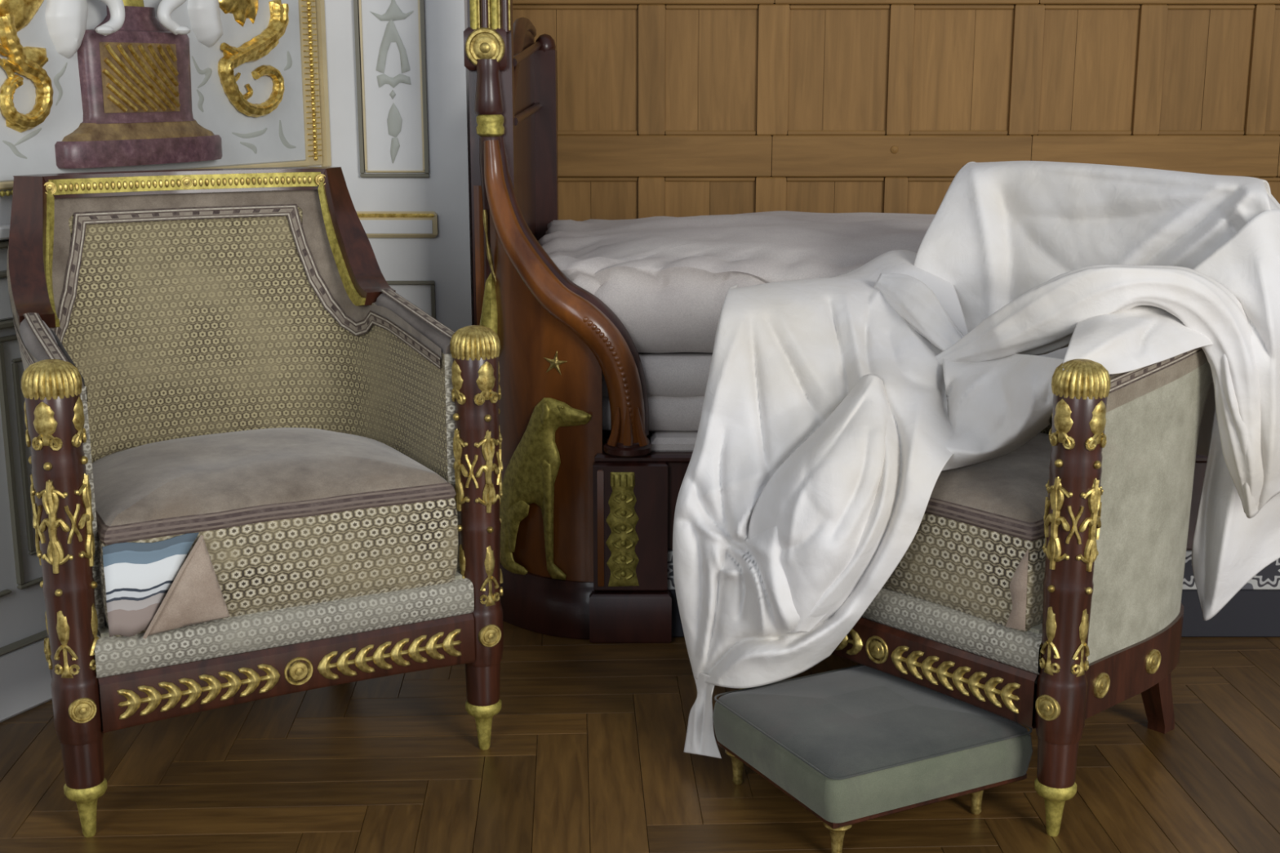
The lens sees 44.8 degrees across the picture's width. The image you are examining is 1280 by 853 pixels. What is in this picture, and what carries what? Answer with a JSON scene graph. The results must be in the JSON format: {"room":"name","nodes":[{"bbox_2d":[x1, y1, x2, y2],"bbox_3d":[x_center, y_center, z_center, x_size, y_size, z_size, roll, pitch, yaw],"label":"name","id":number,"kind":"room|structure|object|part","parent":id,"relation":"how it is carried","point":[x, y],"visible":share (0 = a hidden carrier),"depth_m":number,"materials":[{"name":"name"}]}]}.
{"room":"bedroom","nodes":[
{"label":"bedroom","id":0,"kind":"room"},
{"bbox_2d":[0,0,331,722],"bbox_3d":[-1.254,-0.763,2.042,0.111,2.700,2.531,6,14,26],"label":"wall","id":1,"kind":"structure","parent":0,"point":[295,134],"depth_m":2.64,"materials":[{"name":"white paint"}]},
{"bbox_3d":[-1.222,-0.166,2.157,0.023,0.009,2.528,6,14,26],"label":"dado moulding","id":2,"kind":"part","parent":1,"relation":"part of","materials":[{"name":"grey paint"}]},
{"bbox_3d":[-1.222,-0.213,2.147,0.023,0.010,2.528,6,14,26],"label":"dado moulding","id":3,"kind":"part","parent":1,"relation":"part of","materials":[{"name":"grey paint"}]},
{"bbox_3d":[-1.219,-0.232,2.141,0.031,0.020,2.528,6,14,26],"label":"dado moulding","id":4,"kind":"part","parent":1,"relation":"part of","materials":[{"name":"white paint"}]},
{"bbox_3d":[-1.429,0.435,1.889,0.011,0.008,1.639,6,14,26],"label":"panel moulding","id":5,"kind":"part","parent":1,"relation":"part of","materials":[{"name":"grey paint"}]},
{"bbox_3d":[-1.227,-0.128,2.168,0.013,0.070,2.528,6,14,26],"label":"dado moulding","id":6,"kind":"part","parent":1,"relation":"part of","materials":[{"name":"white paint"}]},
{"bbox_3d":[-1.223,-0.087,2.176,0.021,0.012,2.528,6,14,26],"label":"dado moulding","id":7,"kind":"part","parent":1,"relation":"part of","materials":[{"name":"grey paint"}]},
{"bbox_3d":[-0.865,-0.218,2.879,0.011,0.008,0.809,6,14,26],"label":"panel moulding","id":8,"kind":"part","parent":1,"relation":"part of","materials":[{"name":"grey paint"}]},
{"bbox_3d":[-1.046,0.065,2.576,0.011,0.414,0.008,6,14,26],"label":"panel moulding","id":9,"kind":"part","parent":1,"relation":"part of","materials":[{"name":"grey paint"}]},
{"bbox_3d":[-0.866,-0.180,2.888,0.008,0.006,0.749,6,14,26],"label":"panel moulding","id":10,"kind":"part","parent":1,"relation":"part of","materials":[{"name":"grey paint"}]},
{"bbox_3d":[-1.034,0.054,2.601,0.008,0.326,0.006,6,14,26],"label":"panel moulding","id":11,"kind":"part","parent":1,"relation":"part of","materials":[{"name":"grey paint"}]},
{"bbox_3d":[-1.223,0.501,2.307,0.021,0.118,2.528,6,14,26],"label":"baseboard","id":12,"kind":"part","parent":1,"relation":"part of","materials":[{"name":"white paint"}]},
{"bbox_2d":[0,0,53,133],"bbox_3d":[-0.997,-0.597,2.513,0.035,0.238,0.123,6,14,24],"label":"scroll","id":13,"kind":"object","parent":1,"relation":"attached to","point":[28,62],"visible":1,"depth_m":2.50,"materials":[{"name":"gold metal"}]},
{"bbox_3d":[-0.865,0.194,2.971,0.011,0.008,0.809,6,14,26],"label":"panel moulding","id":14,"kind":"part","parent":1,"relation":"part of","materials":[{"name":"grey paint"}]},
{"bbox_3d":[-0.866,0.144,2.960,0.008,0.006,0.749,6,14,26],"label":"panel moulding","id":15,"kind":"part","parent":1,"relation":"part of","materials":[{"name":"grey paint"}]},
{"bbox_2d":[44,0,88,58],"bbox_3d":[-0.944,-0.675,2.584,0.030,0.122,0.090,6,14,26],"label":"relief","id":16,"kind":"object","parent":1,"relation":"attached to","point":[66,20],"visible":1,"depth_m":2.57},
{"bbox_2d":[95,0,124,35],"bbox_3d":[-0.887,-0.702,2.596,0.057,0.096,0.063,-7,14,-28],"label":"relief","id":17,"kind":"object","parent":1,"relation":"attached to","point":[117,9],"visible":1,"depth_m":2.61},
{"bbox_2d":[54,0,222,168],"bbox_3d":[-0.868,-0.612,2.726,0.053,0.297,0.385,6,14,26],"label":"pedestal","id":18,"kind":"object","parent":1,"relation":"attached to","point":[135,78],"visible":0.93,"depth_m":2.69,"materials":[{"name":"stone"}]},
{"bbox_2d":[122,0,144,7],"bbox_3d":[-0.885,-0.741,2.707,0.014,0.038,0.058,6,14,26],"label":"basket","id":19,"kind":"object","parent":18,"relation":"on","point":[127,3],"depth_m":2.70,"materials":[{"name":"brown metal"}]},
{"bbox_3d":[-0.869,-0.524,2.747,0.049,0.030,0.356,6,14,26],"label":"flared moulding","id":20,"kind":"part","parent":18,"relation":"part of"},
{"bbox_3d":[-0.869,-0.609,2.709,0.007,0.118,0.174,7,14,28],"label":"fluted panel","id":21,"kind":"part","parent":18,"relation":"part of","materials":[{"name":"gold metal"}]},
{"bbox_3d":[-0.927,-0.433,2.704,0.013,0.012,1.090,6,14,26],"label":"frame sill","id":22,"kind":"part","parent":1,"relation":"part of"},
{"bbox_2d":[156,0,191,35],"bbox_3d":[-0.815,-0.742,2.742,0.044,0.100,0.100,2,13,10],"label":"relief","id":23,"kind":"object","parent":1,"relation":"attached to","point":[166,7],"visible":1,"depth_m":2.71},
{"bbox_2d":[186,0,222,47],"bbox_3d":[-0.794,-0.759,2.867,0.030,0.115,0.085,6,14,26],"label":"relief","id":24,"kind":"object","parent":1,"relation":"attached to","point":[204,15],"visible":1,"depth_m":2.85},
{"bbox_2d":[217,0,288,117],"bbox_3d":[-0.743,-0.724,2.991,0.040,0.252,0.198,6,14,26],"label":"scroll","id":25,"kind":"object","parent":1,"relation":"attached to","point":[261,45],"visible":1,"depth_m":2.98,"materials":[{"name":"gold metal"}]},
{"bbox_2d":[324,0,474,332],"bbox_3d":[-0.509,-1.085,3.485,0.302,2.700,0.770,0,13,0],"label":"wall","id":26,"kind":"structure","parent":1,"relation":"attached to","point":[397,76],"depth_m":3.22,"materials":[{"name":"white paint"}]},
{"bbox_3d":[-0.578,-1.177,3.086,0.008,1.332,0.011,0,13,0],"label":"panel moulding","id":27,"kind":"part","parent":26,"relation":"part of","materials":[{"name":"white paint"}]},
{"bbox_3d":[-0.510,-0.522,3.232,0.142,0.008,0.011,0,13,0],"label":"panel moulding","id":28,"kind":"part","parent":26,"relation":"part of","materials":[{"name":"grey paint"}]},
{"bbox_3d":[-0.518,-0.304,3.281,0.169,0.008,0.011,0,13,0],"label":"panel moulding","id":29,"kind":"part","parent":26,"relation":"part of","materials":[{"name":"grey paint"}]},
{"bbox_3d":[-0.443,-1.177,3.086,0.008,1.332,0.011,0,13,0],"label":"panel moulding","id":30,"kind":"part","parent":26,"relation":"part of","materials":[{"name":"grey paint"}]},
{"bbox_3d":[-0.438,-0.075,3.332,0.008,0.460,0.011,0,13,0],"label":"panel moulding","id":31,"kind":"part","parent":26,"relation":"part of","materials":[{"name":"grey paint"}]},
{"bbox_2d":[0,620,1279,852],"bbox_3d":[0.100,0.635,2.088,6.635,0.050,5.000,0,13,0],"label":"floor","id":32,"kind":"structure","parent":0,"point":[585,753],"depth_m":2.40,"materials":[{"name":"brown wood"}]},
{"bbox_2d":[6,166,503,837],"bbox_3d":[-0.642,0.062,2.473,0.697,0.902,0.603,-7,14,-28],"label":"armchair","id":33,"kind":"object","parent":32,"relation":"on","point":[260,468],"visible":1,"depth_m":2.38,"materials":[{"name":"beige fabric"}]},
{"bbox_3d":[-0.888,-0.122,2.248,0.004,0.108,0.399,-7,14,-27],"label":"trim","id":34,"kind":"part","parent":33,"relation":"part of","materials":[{"name":"grey fabric"}]},
{"bbox_3d":[-0.848,-0.123,2.220,0.023,0.040,0.312,-7,14,-28],"label":"arm trim","id":35,"kind":"part","parent":33,"relation":"part of","materials":[{"name":"grey fabric"}]},
{"bbox_3d":[-0.862,0.334,2.406,0.116,0.080,0.448,-3,13,-14],"label":"rail","id":36,"kind":"part","parent":33,"relation":"part of","materials":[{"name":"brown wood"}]},
{"bbox_3d":[-0.784,0.229,2.134,0.070,0.567,0.070,0,13,2],"label":"leg","id":37,"kind":"part","parent":33,"relation":"part of","materials":[{"name":"brown wood"}]},
{"bbox_3d":[-0.769,0.131,2.132,0.044,0.375,0.006,-7,14,-28],"label":"arm","id":38,"kind":"part","parent":33,"relation":"part of"},
{"bbox_3d":[-0.761,-0.409,2.595,0.538,0.036,0.091,-7,14,-28],"label":"crest rail","id":39,"kind":"part","parent":33,"relation":"part of","materials":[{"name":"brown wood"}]},
{"bbox_3d":[-0.644,-0.213,2.421,0.515,0.222,0.475,-7,14,-28],"label":"woven trim","id":40,"kind":"part","parent":33,"relation":"part of","materials":[{"name":"grey fabric"}]},
{"bbox_2d":[92,427,447,526],"bbox_3d":[-0.619,0.050,2.433,0.505,0.041,0.454,-7,14,-28],"label":"cushion","id":41,"kind":"object","parent":33,"relation":"on","point":[143,477],"depth_m":2.33,"materials":[{"name":"fabric"}]},
{"bbox_3d":[-0.620,0.079,2.441,0.524,0.027,0.473,-7,14,-28],"label":"cushion trim","id":42,"kind":"part","parent":33,"relation":"part of","materials":[{"name":"brown fabric"}]},
{"bbox_2d":[97,497,457,636],"bbox_3d":[-0.620,0.155,2.458,0.526,0.145,0.475,-7,14,-28],"label":"seat cushion","id":43,"kind":"object","parent":33,"relation":"on","point":[273,566],"depth_m":2.25,"materials":[{"name":"fabric"}]},
{"bbox_3d":[-0.602,0.263,2.449,0.540,0.080,0.370,-7,14,-28],"label":"seat","id":44,"kind":"part","parent":33,"relation":"part of","materials":[{"name":"grey fabric"}]},
{"bbox_3d":[-0.517,0.355,2.313,0.560,0.080,0.060,-7,14,-28],"label":"seat rail","id":45,"kind":"part","parent":33,"relation":"part of","materials":[{"name":"brown wood"}]},
{"bbox_3d":[-0.353,-0.183,2.486,0.023,0.040,0.312,-7,14,-28],"label":"arm trim","id":46,"kind":"part","parent":33,"relation":"part of","materials":[{"name":"grey fabric"}]},
{"bbox_3d":[-0.275,0.072,2.398,0.044,0.375,0.006,-7,14,-28],"label":"arm","id":47,"kind":"part","parent":33,"relation":"part of"},
{"bbox_3d":[-0.251,0.165,2.421,0.070,0.567,0.070,-9,15,-34],"label":"leg","id":48,"kind":"part","parent":33,"relation":"part of","materials":[{"name":"brown wood"}]},
{"bbox_2d":[463,0,1279,643],"bbox_3d":[0.810,-0.493,3.311,2.280,1.620,1.122,0,13,0],"label":"bed","id":49,"kind":"object","parent":32,"relation":"on","point":[587,529],"visible":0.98,"depth_m":2.94,"materials":[{"name":"brown wood"}]},
{"bbox_2d":[474,58,503,115],"bbox_3d":[-0.286,-0.641,2.929,0.056,0.102,0.056,0,13,0],"label":"bedpost","id":50,"kind":"object","parent":49,"relation":"on","point":[488,73],"depth_m":2.91,"materials":[{"name":"brown wood"}]},
{"bbox_3d":[-0.267,-0.442,3.431,0.030,0.867,0.790,0,13,0],"label":"headboard panel","id":51,"kind":"part","parent":49,"relation":"part of","materials":[{"name":"brown wood"}]},
{"bbox_3d":[-0.244,-0.807,3.350,0.019,0.067,0.771,0,13,0],"label":"headboard rail","id":52,"kind":"part","parent":49,"relation":"part of","materials":[{"name":"brown wood"}]},
{"bbox_3d":[-0.244,-0.683,3.377,0.019,0.036,0.770,0,13,0],"label":"headboard rail","id":53,"kind":"part","parent":49,"relation":"part of","materials":[{"name":"brown wood"}]},
{"bbox_3d":[-0.204,-0.104,2.971,0.318,0.785,0.064,9,15,35],"label":"panel","id":54,"kind":"part","parent":49,"relation":"part of","materials":[{"name":"brown wood"}]},
{"bbox_3d":[-0.228,-0.435,3.837,0.052,0.977,0.060,0,13,0],"label":"post","id":55,"kind":"part","parent":49,"relation":"part of","materials":[{"name":"brown wood"}]},
{"bbox_3d":[-0.155,-0.249,2.878,0.338,0.550,0.101,6,14,24],"label":"scroll rail","id":56,"kind":"part","parent":49,"relation":"part of","materials":[{"name":"brown wood"}]},
{"bbox_3d":[-0.150,-0.262,2.921,0.342,0.550,0.107,6,14,24],"label":"scroll rail","id":57,"kind":"part","parent":49,"relation":"part of","materials":[{"name":"brown wood"}]},
{"bbox_2d":[602,351,712,431],"bbox_3d":[0.655,-0.162,3.410,1.666,0.149,0.972,0,13,0],"label":"mattress","id":58,"kind":"object","parent":49,"relation":"on","point":[676,383],"visible":0.02,"depth_m":2.94,"materials":[{"name":"fabric"}]},
{"bbox_2d":[537,210,935,353],"bbox_3d":[0.638,-0.343,3.379,1.755,0.226,0.989,0,13,0],"label":"duvet","id":59,"kind":"object","parent":58,"relation":"on","point":[668,280],"visible":0.39,"depth_m":3.00,"materials":[{"name":"fabric"}]},
{"bbox_3d":[0.828,0.056,2.926,1.825,0.016,0.052,0,13,0],"label":"rail moulding","id":60,"kind":"part","parent":49,"relation":"part of","materials":[{"name":"brown wood"}]},
{"bbox_3d":[0.830,0.147,2.949,1.660,0.176,0.028,0,13,0],"label":"rail","id":61,"kind":"part","parent":49,"relation":"part of","materials":[{"name":"brown wood"}]},
{"bbox_2d":[712,664,1032,852],"bbox_3d":[0.339,0.481,2.307,0.358,0.155,0.333,-6,14,-27],"label":"footstool","id":62,"kind":"object","parent":32,"relation":"on","point":[851,745],"visible":0.94,"depth_m":2.21,"materials":[{"name":"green fabric"}]},
{"bbox_3d":[0.149,0.516,2.367,0.042,0.061,0.042,-6,14,-27],"label":"leg","id":63,"kind":"part","parent":62,"relation":"part of","materials":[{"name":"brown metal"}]},
{"bbox_3d":[0.272,0.568,2.137,0.042,0.061,0.042,-6,14,-27],"label":"leg","id":64,"kind":"part","parent":62,"relation":"part of","materials":[{"name":"brown metal"}]},
{"bbox_3d":[0.339,0.493,2.310,0.338,0.013,0.313,-6,14,-27],"label":"stool frame","id":65,"kind":"part","parent":62,"relation":"part of","materials":[{"name":"brown wood"}]},
{"bbox_3d":[0.493,0.538,2.271,0.042,0.061,0.042,-6,14,-27],"label":"leg","id":66,"kind":"part","parent":62,"relation":"part of","materials":[{"name":"brown metal"}]},
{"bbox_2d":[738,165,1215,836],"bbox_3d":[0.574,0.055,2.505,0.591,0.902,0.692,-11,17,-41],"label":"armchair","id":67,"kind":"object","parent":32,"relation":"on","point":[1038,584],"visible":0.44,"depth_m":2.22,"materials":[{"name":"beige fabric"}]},
{"bbox_3d":[0.385,0.337,2.393,0.060,0.080,0.560,-11,17,-41],"label":"seat rail","id":68,"kind":"part","parent":67,"relation":"part of","materials":[{"name":"brown wood"}]},
{"bbox_2d":[882,512,1045,631],"bbox_3d":[0.542,0.147,2.495,0.475,0.145,0.526,-11,17,-41],"label":"seat cushion","id":69,"kind":"object","parent":67,"relation":"on","point":[971,571],"depth_m":2.22,"materials":[{"name":"fabric"}]},
{"bbox_2d":[672,160,1279,758],"bbox_3d":[0.550,0.029,2.537,0.988,0.893,0.922,-12,17,-43],"label":"sheet","id":70,"kind":"object","parent":67,"relation":"on","point":[834,409],"visible":1,"depth_m":2.36,"materials":[{"name":"white fabric"}]},
{"bbox_3d":[0.542,0.070,2.478,0.473,0.027,0.524,-11,17,-41],"label":"cushion trim","id":71,"kind":"part","parent":67,"relation":"part of","materials":[{"name":"brown fabric"}]},
{"bbox_2d":[930,432,1051,522],"bbox_3d":[0.541,0.042,2.471,0.454,0.041,0.505,-11,17,-41],"label":"cushion","id":72,"kind":"object","parent":67,"relation":"on","point":[1010,487],"depth_m":2.25,"materials":[{"name":"fabric"}]},
{"bbox_3d":[0.515,0.253,2.494,0.370,0.080,0.540,-11,17,-41],"label":"seat","id":73,"kind":"part","parent":67,"relation":"part of","materials":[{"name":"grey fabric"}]},
{"bbox_3d":[0.589,0.229,2.136,0.070,0.567,0.070,-9,15,-34],"label":"leg","id":74,"kind":"part","parent":67,"relation":"part of","materials":[{"name":"brown wood"}]},
{"bbox_3d":[0.742,0.342,2.371,0.116,0.080,0.448,8,15,33],"label":"rail","id":75,"kind":"part","parent":67,"relation":"part of","materials":[{"name":"brown wood"}]},
{"bbox_3d":[0.748,-0.113,2.207,0.399,0.108,0.004,-11,17,-42],"label":"trim","id":76,"kind":"part","parent":67,"relation":"part of","materials":[{"name":"beige fabric"}]},
{"bbox_3d":[0.836,0.389,2.536,0.092,0.235,0.049,-11,17,-41],"label":"leg","id":77,"kind":"part","parent":67,"relation":"part of","materials":[{"name":"brown wood"}]},
{"bbox_2d":[512,0,1279,449],"bbox_3d":[1.250,-1.164,3.838,4.300,2.700,0.122,0,13,0],"label":"wall","id":78,"kind":"structure","parent":0,"point":[666,108],"depth_m":3.87,"materials":[{"name":"brown wood"}]},
{"bbox_3d":[-0.095,-1.084,3.815,0.849,0.090,0.029,0,13,0],"label":"rail","id":79,"kind":"part","parent":78,"relation":"part of","materials":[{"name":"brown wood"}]},
{"bbox_3d":[-0.095,-0.680,3.905,0.849,0.103,0.029,0,13,0],"label":"rail","id":80,"kind":"part","parent":78,"relation":"part of","materials":[{"name":"brown wood"}]},
{"bbox_3d":[0.637,-0.693,3.884,0.020,0.020,0.007,0,13,0],"label":"knob","id":81,"kind":"part","parent":78,"relation":"part of","materials":[{"name":"brown wood"}]},
{"bbox_3d":[0.656,-0.680,3.905,0.649,0.103,0.029,0,13,0],"label":"rail","id":82,"kind":"part","parent":78,"relation":"part of","materials":[{"name":"brown wood"}]},
{"bbox_3d":[0.656,-1.084,3.815,0.649,0.090,0.029,0,13,0],"label":"rail","id":83,"kind":"part","parent":78,"relation":"part of","materials":[{"name":"brown wood"}]},
{"bbox_3d":[1.292,-0.680,3.905,0.619,0.103,0.029,0,13,0],"label":"rail","id":84,"kind":"part","parent":78,"relation":"part of","materials":[{"name":"brown wood"}]},
{"bbox_3d":[1.292,-1.084,3.815,0.619,0.090,0.029,0,13,0],"label":"rail","id":85,"kind":"part","parent":78,"relation":"part of","materials":[{"name":"brown wood"}]},
{"bbox_3d":[1.902,-0.680,3.905,0.599,0.103,0.029,0,13,0],"label":"rail","id":86,"kind":"part","parent":78,"relation":"part of","materials":[{"name":"brown wood"}]}
]}

